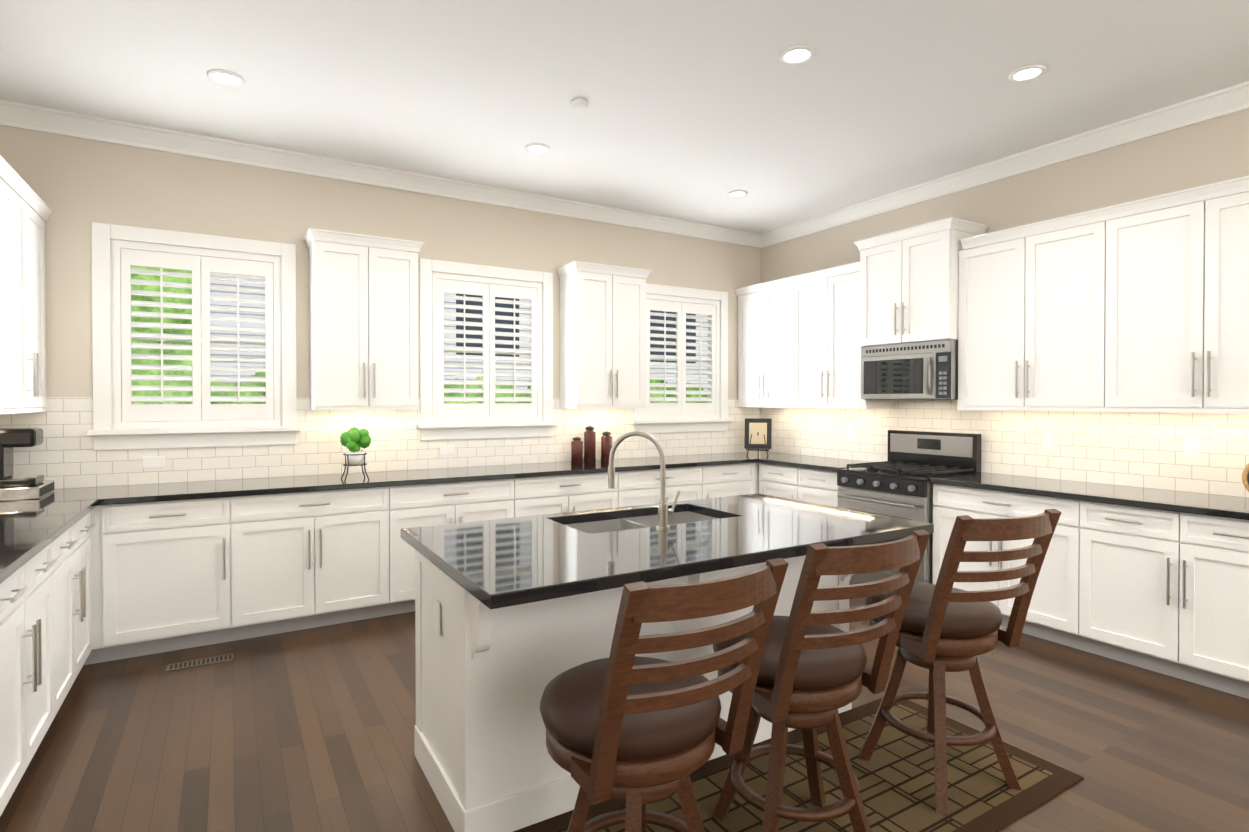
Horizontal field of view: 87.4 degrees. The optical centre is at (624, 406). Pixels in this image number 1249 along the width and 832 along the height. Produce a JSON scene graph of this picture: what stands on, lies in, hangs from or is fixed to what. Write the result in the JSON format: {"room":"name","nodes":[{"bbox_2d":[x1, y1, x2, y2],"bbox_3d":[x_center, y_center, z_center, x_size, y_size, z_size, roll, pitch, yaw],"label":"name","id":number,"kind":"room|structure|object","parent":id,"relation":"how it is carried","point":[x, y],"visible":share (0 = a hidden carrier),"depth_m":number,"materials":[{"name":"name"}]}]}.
{"room":"kitchen","nodes":[
{"label":"kitchen","id":0,"kind":"room"},
{"bbox_2d":[0,125,760,429],"bbox_3d":[-1.189,-0.179,5.352,6.320,3.160,0.150,0,1,-31],"label":"wall","id":1,"kind":"structure","parent":0,"point":[78,186],"depth_m":4.55,"materials":[{"name":"beige paint"}]},
{"bbox_2d":[0,159,11,410],"bbox_3d":[-2.914,-0.571,2.714,0.322,1.175,0.962,0,1,-31],"label":"upper cabinet","id":2,"kind":"object","parent":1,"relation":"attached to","point":[5,171],"depth_m":3.18,"materials":[{"name":"white wood"}]},
{"bbox_2d":[12,171,47,410],"bbox_3d":[-3.339,-0.578,3.414,0.322,1.175,0.921,0,1,-31],"label":"upper cabinet","id":3,"kind":"object","parent":1,"relation":"attached to","point":[28,228],"depth_m":3.52,"materials":[{"name":"white wood"}]},
{"bbox_2d":[143,456,164,467],"bbox_3d":[-2.997,0.353,4.162,0.115,0.070,0.006,0,1,-31],"label":"wall outlet plate","id":4,"kind":"object","parent":1,"relation":"attached to","point":[155,461],"depth_m":4.16,"materials":[{"name":"white plastic"}]},
{"bbox_2d":[87,222,300,450],"bbox_3d":[-2.805,-0.432,4.335,1.166,1.395,0.210,0,1,-31],"label":"window","id":5,"kind":"structure","parent":1,"relation":"in","point":[105,434],"depth_m":4.20,"materials":[{"name":"white wood"}]},
{"bbox_2d":[112,241,279,427],"bbox_3d":[-2.810,-0.449,4.343,0.920,1.164,0.150,0,1,-31],"label":"window shutter","id":6,"kind":"object","parent":5,"relation":"attached to","point":[201,265],"visible":1,"depth_m":4.28,"materials":[{"name":"white wood"}]},
{"bbox_2d":[308,228,419,409],"bbox_3d":[-1.854,-0.589,4.660,0.680,1.175,0.322,0,1,-31],"label":"upper cabinet","id":7,"kind":"object","parent":1,"relation":"attached to","point":[363,301],"depth_m":4.51,"materials":[{"name":"white wood"}]},
{"bbox_2d":[0,397,759,488],"bbox_3d":[-1.148,0.227,5.289,6.008,0.590,0.006,0,1,-31],"label":"tile backsplash","id":8,"kind":"structure","parent":1,"relation":"attached to","point":[64,455],"depth_m":4.68,"materials":[{"name":"white tile"}]},
{"bbox_2d":[0,100,759,247],"bbox_3d":[-1.122,-1.700,5.237,5.790,0.115,0.092,0,1,-31],"label":"crown molding","id":9,"kind":"structure","parent":1,"relation":"attached to","point":[12,114],"depth_m":4.63,"materials":[{"name":"white wood"}]},
{"bbox_2d":[440,446,453,454],"bbox_3d":[-1.393,0.343,5.134,0.115,0.070,0.006,0,1,-31],"label":"wall outlet plate","id":10,"kind":"object","parent":1,"relation":"attached to","point":[444,450],"depth_m":5.13,"materials":[{"name":"white plastic"}]},
{"bbox_2d":[417,258,557,439],"bbox_3d":[-1.122,-0.441,5.355,1.166,1.395,0.210,0,1,-31],"label":"window","id":11,"kind":"structure","parent":1,"relation":"in","point":[429,428],"depth_m":5.24,"materials":[{"name":"white wood"}]},
{"bbox_2d":[432,273,541,422],"bbox_3d":[-1.127,-0.459,5.363,0.920,1.164,0.150,0,1,-31],"label":"window shutter","id":12,"kind":"object","parent":11,"relation":"attached to","point":[488,408],"visible":0.98,"depth_m":5.31,"materials":[{"name":"white wood"}]},
{"bbox_2d":[556,261,647,406],"bbox_3d":[-0.186,-0.599,5.670,0.680,1.175,0.322,0,1,-31],"label":"upper cabinet","id":13,"kind":"object","parent":1,"relation":"attached to","point":[602,317],"depth_m":5.51,"materials":[{"name":"white wood"}]},
{"bbox_2d":[647,438,656,445],"bbox_3d":[0.257,0.334,6.134,0.115,0.070,0.006,0,1,-31],"label":"wall outlet plate","id":14,"kind":"object","parent":1,"relation":"attached to","point":[649,443],"depth_m":6.12,"materials":[{"name":"white plastic"}]},
{"bbox_2d":[631,283,731,432],"bbox_3d":[0.532,-0.451,6.357,1.166,1.395,0.210,0,1,-31],"label":"window","id":15,"kind":"structure","parent":1,"relation":"in","point":[672,425],"depth_m":6.42,"materials":[{"name":"white wood"}]},
{"bbox_2d":[642,294,718,418],"bbox_3d":[0.527,-0.468,6.365,0.920,1.164,0.150,0,1,-31],"label":"window shutter","id":16,"kind":"object","parent":15,"relation":"attached to","point":[681,407],"visible":0.9,"depth_m":6.33,"materials":[{"name":"white wood"}]},
{"bbox_2d":[0,584,1248,831],"bbox_3d":[1.011,1.485,1.737,6.320,0.100,8.640,0,1,-31],"label":"floor","id":17,"kind":"structure","parent":0,"point":[306,730],"depth_m":2.80,"materials":[{"name":"brown wood"}]},
{"bbox_2d":[0,539,63,815],"bbox_3d":[-2.427,0.989,2.204,0.612,0.884,1.002,0,1,-31],"label":"base cabinet","id":18,"kind":"object","parent":17,"relation":"on","point":[31,677],"depth_m":2.37,"materials":[{"name":"white wood"}]},
{"bbox_2d":[60,511,95,699],"bbox_3d":[-2.878,0.982,2.947,0.612,0.884,0.981,0,1,-31],"label":"base cabinet","id":19,"kind":"object","parent":17,"relation":"on","point":[78,545],"depth_m":3.15,"materials":[{"name":"white wood"}]},
{"bbox_2d":[0,499,99,586],"bbox_3d":[-2.189,0.532,1.835,0.641,0.035,3.540,0,1,-31],"label":"countertop","id":20,"kind":"structure","parent":19,"relation":"on","point":[26,529],"depth_m":2.78,"materials":[{"name":"black stone"}]},
{"bbox_2d":[120,495,247,658],"bbox_3d":[-2.713,0.972,3.984,0.658,0.884,0.612,0,1,-31],"label":"base cabinet","id":21,"kind":"object","parent":17,"relation":"on","point":[182,563],"depth_m":3.75,"materials":[{"name":"white wood"}]},
{"bbox_2d":[166,654,232,671],"bbox_3d":[-2.346,1.415,3.619,0.310,0.004,0.100,0,1,-31],"label":"floor vent","id":22,"kind":"object","parent":17,"relation":"in","point":[198,662],"visible":1,"depth_m":3.61,"materials":[{"name":"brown metal"}]},
{"bbox_2d":[244,487,403,637],"bbox_3d":[-2.099,0.969,4.356,1.022,0.884,0.612,0,1,-31],"label":"base cabinet","id":23,"kind":"object","parent":17,"relation":"on","point":[312,559],"depth_m":4.12,"materials":[{"name":"white wood"}]},
{"bbox_2d":[0,451,779,506],"bbox_3d":[-0.979,0.502,5.012,6.002,0.035,0.641,0,1,-31],"label":"countertop","id":24,"kind":"structure","parent":23,"relation":"on","point":[295,485],"depth_m":4.39,"materials":[{"name":"black stone"}]},
{"bbox_2d":[0,428,53,500],"bbox_3d":[-3.372,0.309,3.595,0.301,0.376,0.360,0,1,-31],"label":"coffee maker","id":25,"kind":"object","parent":24,"relation":"on","point":[26,487],"visible":1,"depth_m":3.54,"materials":[{"name":"silver metal"}]},
{"bbox_2d":[340,427,370,480],"bbox_3d":[-1.806,0.313,4.391,0.204,0.356,0.190,0,1,-31],"label":"potted plant","id":26,"kind":"object","parent":24,"relation":"on","point":[353,440],"visible":1,"depth_m":4.35,"materials":[{"name":"plant"}]},
{"bbox_2d":[571,437,582,462],"bbox_3d":[-0.405,0.368,5.569,0.100,0.220,0.100,0,1,-31],"label":"canister","id":27,"kind":"object","parent":24,"relation":"on","point":[576,450],"visible":1,"depth_m":5.53,"materials":[{"name":"ceramic"}]},
{"bbox_2d":[584,426,595,461],"bbox_3d":[-0.301,0.322,5.666,0.104,0.310,0.104,0,1,-31],"label":"canister","id":28,"kind":"object","parent":24,"relation":"on","point":[589,444],"visible":1,"depth_m":5.62,"materials":[{"name":"ceramic"}]},
{"bbox_2d":[601,431,611,461],"bbox_3d":[-0.155,0.347,5.697,0.100,0.260,0.100,0,1,-31],"label":"canister","id":29,"kind":"object","parent":24,"relation":"on","point":[606,442],"visible":0.98,"depth_m":5.65,"materials":[{"name":"ceramic"}]},
{"bbox_2d":[744,418,771,455],"bbox_3d":[1.304,0.295,6.393,0.281,0.355,0.281,0,1,-31],"label":"framed picture","id":30,"kind":"object","parent":24,"relation":"on","point":[758,435],"visible":1,"depth_m":6.40,"materials":[{"name":"metal"}]},
{"bbox_2d":[400,479,523,612],"bbox_3d":[-1.338,0.964,4.817,1.002,0.884,0.612,0,1,-31],"label":"base cabinet","id":31,"kind":"object","parent":17,"relation":"on","point":[431,504],"depth_m":4.53,"materials":[{"name":"white wood"}]},
{"bbox_2d":[524,471,627,515],"bbox_3d":[-0.585,0.960,5.273,1.002,0.884,0.612,0,1,-31],"label":"base cabinet","id":32,"kind":"object","parent":17,"relation":"on","point":[552,494],"depth_m":5.03,"materials":[{"name":"white wood"}]},
{"bbox_2d":[414,543,873,831],"bbox_3d":[0.128,0.980,2.822,1.848,0.890,0.879,0,1,-31],"label":"kitchen island","id":33,"kind":"object","parent":17,"relation":"on","point":[514,616],"depth_m":2.25,"materials":[{"name":"white wood"}]},
{"bbox_2d":[401,493,933,610],"bbox_3d":[0.197,0.516,2.714,1.950,0.040,1.070,0,1,-31],"label":"island countertop","id":34,"kind":"structure","parent":33,"relation":"on","point":[515,561],"depth_m":2.38,"materials":[{"name":"black stone"}]},
{"bbox_2d":[608,431,680,530],"bbox_3d":[0.082,0.297,2.697,0.232,0.397,0.219,0,1,-31],"label":"faucet","id":35,"kind":"object","parent":34,"relation":"on","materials":[{"name":"silver metal"}]},
{"bbox_2d":[565,507,724,530],"bbox_3d":[0.094,0.614,2.933,0.824,0.184,0.454,0,1,-31],"label":"sink","id":36,"kind":"object","parent":34,"relation":"in","point":[647,518],"depth_m":3.11,"materials":[{"name":"silver metal"}]},
{"bbox_2d":[628,467,711,505],"bbox_3d":[0.154,0.956,5.721,0.972,0.884,0.612,0,1,-31],"label":"base cabinet","id":37,"kind":"object","parent":17,"relation":"on","point":[693,483],"depth_m":5.51,"materials":[{"name":"white wood"}]},
{"bbox_2d":[712,463,755,497],"bbox_3d":[0.747,0.953,6.081,0.658,0.884,0.612,0,1,-31],"label":"base cabinet","id":38,"kind":"object","parent":17,"relation":"on","point":[735,479],"depth_m":5.87,"materials":[{"name":"white wood"}]},
{"bbox_2d":[756,463,839,506],"bbox_3d":[1.730,0.956,5.747,0.612,0.884,0.967,0,1,-31],"label":"base cabinet","id":39,"kind":"object","parent":17,"relation":"on","point":[795,483],"depth_m":5.56,"materials":[{"name":"white wood"}]},
{"bbox_2d":[756,455,867,470],"bbox_3d":[1.723,0.495,5.724,0.641,0.035,0.942,0,1,-31],"label":"countertop","id":40,"kind":"structure","parent":39,"relation":"on","point":[813,463],"depth_m":5.69,"materials":[{"name":"black stone"}]},
{"bbox_2d":[513,698,1083,831],"bbox_3d":[0.667,1.425,2.332,2.050,0.008,0.835,0,1,-31],"label":"rug","id":41,"kind":"object","parent":17,"relation":"on","point":[895,775],"visible":0.62,"depth_m":2.44,"materials":[{"name":"brown fabric"}]},
{"bbox_2d":[540,558,788,831],"bbox_3d":[0.054,0.897,1.708,0.488,1.060,0.637,0,1,-31],"label":"stool","id":42,"kind":"object","parent":41,"relation":"on","point":[623,723],"visible":1,"depth_m":1.55,"materials":[{"name":"brown wood"}]},
{"bbox_2d":[712,529,930,831],"bbox_3d":[0.572,0.893,2.079,0.532,1.060,0.636,0,1,-31],"label":"stool","id":43,"kind":"object","parent":41,"relation":"on","point":[815,673],"visible":0.81,"depth_m":1.94,"materials":[{"name":"brown wood"}]},
{"bbox_2d":[858,509,1061,815],"bbox_3d":[1.221,0.889,2.485,0.538,1.060,0.645,0,1,-31],"label":"stool","id":44,"kind":"object","parent":41,"relation":"on","point":[946,626],"visible":0.85,"depth_m":2.35,"materials":[{"name":"brown wood"}]},
{"bbox_2d":[837,430,980,584],"bbox_3d":[2.129,0.802,4.968,0.731,1.204,0.762,0,1,-31],"label":"range","id":45,"kind":"object","parent":17,"relation":"on","point":[897,484],"visible":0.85,"depth_m":4.87,"materials":[{"name":"silver metal"}]},
{"bbox_2d":[933,483,1063,644],"bbox_3d":[2.635,0.970,4.254,0.612,0.884,0.973,0,1,-31],"label":"base cabinet","id":46,"kind":"object","parent":17,"relation":"on","point":[1044,619],"depth_m":4.07,"materials":[{"name":"white wood"}]},
{"bbox_2d":[1064,499,1248,698],"bbox_3d":[3.078,0.977,3.523,0.612,0.884,0.981,0,1,-31],"label":"base cabinet","id":47,"kind":"object","parent":17,"relation":"on","point":[1154,579],"depth_m":3.41,"materials":[{"name":"white wood"}]},
{"bbox_2d":[930,473,1248,522],"bbox_3d":[2.844,0.513,3.874,0.641,0.035,1.832,0,1,-31],"label":"countertop","id":48,"kind":"structure","parent":47,"relation":"on","point":[1188,503],"depth_m":3.74,"materials":[{"name":"black stone"}]},
{"bbox_2d":[1242,463,1248,491],"bbox_3d":[3.275,0.373,3.297,0.236,0.253,0.070,0,1,41],"label":"clock","id":49,"kind":"object","parent":48,"relation":"on","point":[1245,476],"visible":1,"depth_m":3.35,"materials":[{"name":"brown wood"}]},
{"bbox_2d":[0,0,1248,233],"bbox_3d":[1.011,-1.775,1.706,6.320,0.100,8.640,0,1,-31],"label":"ceiling","id":50,"kind":"structure","parent":0,"point":[696,110],"depth_m":3.50,"materials":[{"name":"paint"}]},
{"bbox_2d":[207,69,244,85],"bbox_3d":[-2.106,-1.735,3.454,0.170,0.012,0.170,0,1,-31],"label":"recessed light","id":51,"kind":"object","parent":50,"relation":"in","point":[224,77],"visible":1,"depth_m":3.45,"materials":[{"name":"white plastic"}]},
{"bbox_2d":[525,143,549,153],"bbox_3d":[-0.587,-1.744,4.421,0.170,0.012,0.170,0,1,-31],"label":"recessed light","id":52,"kind":"object","parent":50,"relation":"in","point":[538,148],"visible":0.98,"depth_m":4.41,"materials":[{"name":"white plastic"}]},
{"bbox_2d":[571,98,587,109],"bbox_3d":[-0.259,-1.728,3.744,0.100,0.030,0.100,0,1,-31],"label":"smoke detector","id":53,"kind":"object","parent":50,"relation":"attached to","point":[579,104],"visible":0.98,"depth_m":3.72,"materials":[{"name":"white plastic"}]},
{"bbox_2d":[727,190,747,196],"bbox_3d":[0.931,-1.753,5.388,0.170,0.012,0.170,0,1,-31],"label":"recessed light","id":54,"kind":"object","parent":50,"relation":"in","point":[737,193],"visible":1,"depth_m":5.38,"materials":[{"name":"white plastic"}]},
{"bbox_2d":[779,45,814,63],"bbox_3d":[0.852,-1.732,3.224,0.170,0.012,0.170,0,1,-31],"label":"recessed light","id":55,"kind":"object","parent":50,"relation":"in","point":[796,54],"visible":1,"depth_m":3.22,"materials":[{"name":"white plastic"}]},
{"bbox_2d":[1008,64,1046,81],"bbox_3d":[2.098,-1.734,3.406,0.170,0.012,0.170,0,1,-31],"label":"recessed light","id":56,"kind":"object","parent":50,"relation":"in","point":[1027,72],"visible":1,"depth_m":3.40,"materials":[{"name":"white plastic"}]},
{"bbox_2d":[761,108,1248,290],"bbox_3d":[3.688,-0.159,3.256,0.150,3.160,8.490,0,1,-31],"label":"wall","id":57,"kind":"structure","parent":0,"point":[1211,151],"depth_m":4.34,"materials":[{"name":"beige paint"}]},
{"bbox_2d":[736,283,783,406],"bbox_3d":[1.499,-0.571,6.395,0.322,1.106,0.837,0,1,-31],"label":"upper cabinet","id":58,"kind":"object","parent":57,"relation":"attached to","point":[760,314],"depth_m":6.35,"materials":[{"name":"white wood"}]},
{"bbox_2d":[784,271,891,406],"bbox_3d":[1.879,-0.565,5.767,0.322,1.106,0.875,0,1,-31],"label":"upper cabinet","id":59,"kind":"object","parent":57,"relation":"attached to","point":[822,358],"depth_m":5.70,"materials":[{"name":"white wood"}]},
{"bbox_2d":[847,425,852,437],"bbox_3d":[2.018,0.219,5.854,0.006,0.115,0.070,0,1,-31],"label":"wall outlet plate","id":60,"kind":"object","parent":57,"relation":"attached to","point":[849,427],"depth_m":5.84,"materials":[{"name":"white plastic"}]},
{"bbox_2d":[856,217,987,346],"bbox_3d":[2.267,-0.903,5.036,0.412,0.844,0.770,0,1,-31],"label":"upper cabinet","id":61,"kind":"object","parent":57,"relation":"attached to","point":[908,291],"depth_m":4.86,"materials":[{"name":"white wood"}]},
{"bbox_2d":[861,339,957,399],"bbox_3d":[2.250,-0.267,5.032,0.453,0.425,0.762,0,1,-31],"label":"microwave","id":62,"kind":"object","parent":61,"relation":"attached to","point":[926,370],"visible":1,"depth_m":4.88,"materials":[{"name":"silver metal"}]},
{"bbox_2d":[760,399,1248,497],"bbox_3d":[2.625,0.231,4.863,0.006,0.590,4.634,0,1,-31],"label":"tile backsplash","id":63,"kind":"structure","parent":57,"relation":"attached to","point":[1139,449],"depth_m":4.36,"materials":[{"name":"white tile"}]},
{"bbox_2d":[760,81,1248,247],"bbox_3d":[3.546,-1.681,3.243,0.092,0.115,8.340,0,1,-31],"label":"crown molding","id":64,"kind":"structure","parent":57,"relation":"attached to","point":[1223,102],"depth_m":4.43,"materials":[{"name":"white wood"}]},
{"bbox_2d":[957,223,1087,410],"bbox_3d":[2.758,-0.551,4.316,0.322,1.106,0.975,0,1,-31],"label":"upper cabinet","id":65,"kind":"object","parent":57,"relation":"attached to","point":[1023,345],"depth_m":4.25,"materials":[{"name":"white wood"}]},
{"bbox_2d":[1043,432,1053,449],"bbox_3d":[2.877,0.232,4.435,0.006,0.115,0.070,0,1,-31],"label":"wall outlet plate","id":66,"kind":"object","parent":57,"relation":"attached to","point":[1048,437],"depth_m":4.43,"materials":[{"name":"white plastic"}]},
{"bbox_2d":[1088,187,1248,410],"bbox_3d":[3.202,-0.545,3.584,0.322,1.106,0.981,0,1,-31],"label":"upper cabinet","id":67,"kind":"object","parent":57,"relation":"attached to","point":[1146,311],"depth_m":3.60,"materials":[{"name":"white wood"}]},
{"bbox_2d":[1184,438,1199,457],"bbox_3d":[3.276,0.238,3.776,0.006,0.115,0.070,0,1,-31],"label":"wall outlet plate","id":68,"kind":"object","parent":57,"relation":"attached to","point":[1191,447],"depth_m":3.77,"materials":[{"name":"white plastic"}]},
{"label":"outside","id":69,"kind":"structure","parent":0,"visible":0},
{"bbox_2d":[131,266,707,411],"bbox_3d":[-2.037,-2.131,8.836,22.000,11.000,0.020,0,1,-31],"label":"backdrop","id":70,"kind":"structure","parent":69,"point":[189,321],"depth_m":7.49,"materials":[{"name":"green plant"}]}
]}

